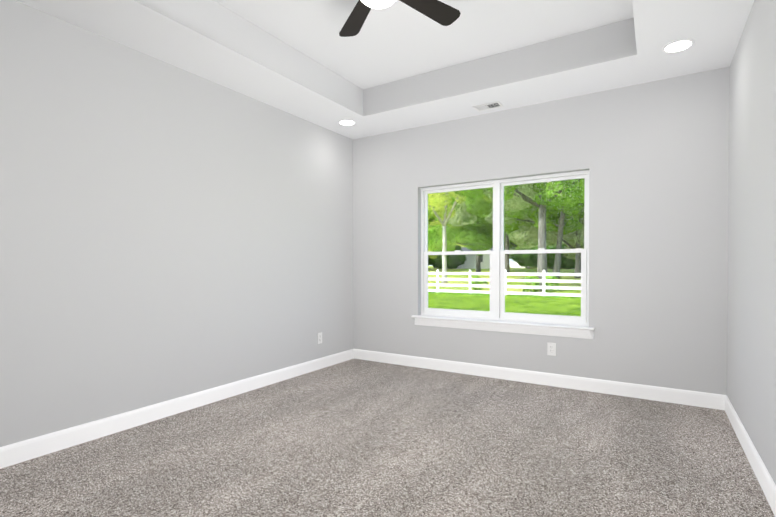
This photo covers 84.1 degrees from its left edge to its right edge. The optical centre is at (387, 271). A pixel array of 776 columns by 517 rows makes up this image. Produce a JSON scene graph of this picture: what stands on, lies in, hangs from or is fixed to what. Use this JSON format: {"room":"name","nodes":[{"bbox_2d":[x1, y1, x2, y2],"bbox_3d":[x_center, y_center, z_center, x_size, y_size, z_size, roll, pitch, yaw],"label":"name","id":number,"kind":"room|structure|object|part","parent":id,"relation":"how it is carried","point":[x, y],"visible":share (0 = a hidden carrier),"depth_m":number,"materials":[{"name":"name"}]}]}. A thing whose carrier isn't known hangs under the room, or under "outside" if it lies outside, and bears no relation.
{"room":"empty bedroom","nodes":[
{"label":"empty bedroom","id":0,"kind":"room"},
{"bbox_2d":[0,0,353,446],"bbox_3d":[-1.770,-0.375,3.371,0.160,3.220,5.120,0,1,32],"label":"wall","id":1,"kind":"structure","parent":0,"point":[168,231],"depth_m":3.18,"materials":[{"name":"grey paint"}]},
{"bbox_2d":[0,349,353,468],"bbox_3d":[-1.692,1.069,3.345,0.014,0.133,4.800,0,1,32],"label":"baseboard","id":2,"kind":"structure","parent":1,"relation":"attached to","point":[24,450],"depth_m":3.17,"materials":[{"name":"white wood"}]},
{"bbox_2d":[317,332,321,343],"bbox_3d":[-0.766,0.754,4.837,0.008,0.122,0.078,0,1,32],"label":"electrical outlet","id":3,"kind":"object","parent":1,"relation":"attached to","point":[319,338],"visible":1,"depth_m":4.83,"materials":[{"name":"white plastic"}]},
{"bbox_2d":[144,0,362,112],"bbox_3d":[-1.456,-1.758,3.152,0.590,0.250,3.577,0,1,32],"label":"tray ceiling side","id":4,"kind":"object","parent":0,"point":[220,22],"visible":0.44,"depth_m":3.34,"materials":[{"name":"white paint"}]},
{"bbox_2d":[16,0,753,138],"bbox_3d":[-0.137,-1.609,2.336,3.694,0.030,4.800,0,1,32],"label":"ceiling","id":5,"kind":"structure","parent":0,"point":[713,29],"depth_m":3.33,"materials":[{"name":"white paint"}]},
{"bbox_2d":[338,119,355,125],"bbox_3d":[-0.447,-1.623,4.704,0.194,0.006,0.194,0,1,32],"label":"recessed light","id":6,"kind":"object","parent":5,"relation":"in","point":[346,122],"visible":1,"depth_m":4.69,"materials":[{"name":"white plastic"}]},
{"bbox_2d":[472,101,502,111],"bbox_3d":[0.983,-1.618,4.235,0.262,0.011,0.152,0,1,32],"label":"ceiling vent","id":7,"kind":"object","parent":5,"relation":"in","point":[488,106],"visible":1,"depth_m":4.22,"materials":[{"name":"white metal"}]},
{"bbox_2d":[662,39,694,52],"bbox_3d":[2.074,-1.607,3.074,0.194,0.006,0.194,0,1,32],"label":"recessed light","id":8,"kind":"object","parent":5,"relation":"in","point":[678,45],"visible":1,"depth_m":3.06,"materials":[{"name":"white plastic"}]},
{"bbox_2d":[0,359,774,516],"bbox_3d":[-0.130,1.189,2.375,4.014,0.112,5.120,0,1,32],"label":"floor","id":9,"kind":"structure","parent":0,"point":[357,438],"depth_m":2.59,"materials":[{"name":"carpet"}]},
{"bbox_2d":[214,0,633,89],"bbox_3d":[-0.138,-1.924,2.331,3.694,0.100,4.800,0,1,32],"label":"ceiling","id":10,"kind":"structure","parent":0,"point":[396,40],"depth_m":3.36,"materials":[{"name":"white paint"}]},
{"bbox_2d":[339,0,460,36],"bbox_3d":[-0.016,-1.708,2.447,1.212,0.336,1.264,0,1,32],"label":"ceiling fan","id":11,"kind":"object","parent":10,"relation":"hanging from","point":[441,13],"visible":1,"depth_m":2.78,"materials":[{"name":"black wood"}]},
{"bbox_3d":[-0.188,-1.681,2.833,0.491,0.039,0.398,0,1,32],"label":"blade","id":12,"kind":"part","parent":11,"relation":"part of","materials":[{"name":"black wood"}]},
{"bbox_3d":[-0.055,-1.572,2.477,0.238,0.064,0.238,0,1,32],"label":"lamp shade","id":13,"kind":"part","parent":11,"relation":"part of","materials":[{"name":"white glass"}]},
{"bbox_3d":[0.247,-1.680,2.701,0.258,0.039,0.555,0,1,32],"label":"blade","id":14,"kind":"part","parent":11,"relation":"part of","materials":[{"name":"black wood"}]},
{"bbox_2d":[363,18,636,113],"bbox_3d":[0.969,-1.777,4.111,3.694,0.250,0.613,0,1,32],"label":"tray ceiling side","id":15,"kind":"object","parent":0,"point":[608,40],"visible":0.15,"depth_m":3.70,"materials":[{"name":"white paint"}]},
{"bbox_2d":[353,67,729,394],"bbox_3d":[1.176,-0.397,4.459,3.694,3.220,0.160,0,1,32],"label":"wall","id":16,"kind":"structure","parent":0,"point":[652,157],"depth_m":3.87,"materials":[{"name":"grey paint"}]},
{"bbox_2d":[411,170,594,338],"bbox_3d":[1.117,-0.164,4.469,1.885,1.564,0.200,0,1,32],"label":"window unit","id":17,"kind":"structure","parent":16,"relation":"in","point":[497,317],"depth_m":4.46,"materials":[{"name":"white plastic"}]},
{"bbox_3d":[1.153,-0.230,4.513,1.663,1.314,0.036,0,1,32],"label":"glass","id":18,"kind":"part","parent":17,"relation":"part of","materials":[{"name":"clear glass"}]},
{"bbox_2d":[354,349,725,409],"bbox_3d":[1.134,1.047,4.405,3.694,0.133,0.014,0,1,32],"label":"baseboard","id":19,"kind":"structure","parent":16,"relation":"attached to","point":[685,397],"depth_m":4.09,"materials":[{"name":"white wood"}]},
{"bbox_2d":[547,342,555,355],"bbox_3d":[1.572,0.751,4.131,0.078,0.122,0.008,0,1,32],"label":"electrical outlet","id":20,"kind":"object","parent":16,"relation":"attached to","point":[551,349],"visible":1,"depth_m":4.13,"materials":[{"name":"white plastic"}]},
{"bbox_2d":[727,0,775,484],"bbox_3d":[1.502,-0.354,1.335,0.160,3.220,5.120,0,1,32],"label":"wall","id":21,"kind":"structure","parent":0,"point":[751,351],"depth_m":2.51,"materials":[{"name":"grey paint"}]},
{"bbox_2d":[725,395,775,516],"bbox_3d":[1.432,1.089,1.401,0.014,0.133,4.800,0,1,32],"label":"baseboard","id":22,"kind":"structure","parent":21,"relation":"attached to","point":[764,478],"depth_m":2.42,"materials":[{"name":"white wood"}]},
{"label":"outside","id":23,"kind":"structure","parent":0,"visible":0},
{"bbox_2d":[428,178,584,315],"bbox_3d":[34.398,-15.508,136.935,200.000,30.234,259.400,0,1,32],"label":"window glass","id":24,"kind":"object","parent":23,"point":[516,271],"depth_m":33.21,"materials":[{"name":"clear glass"}]}
]}

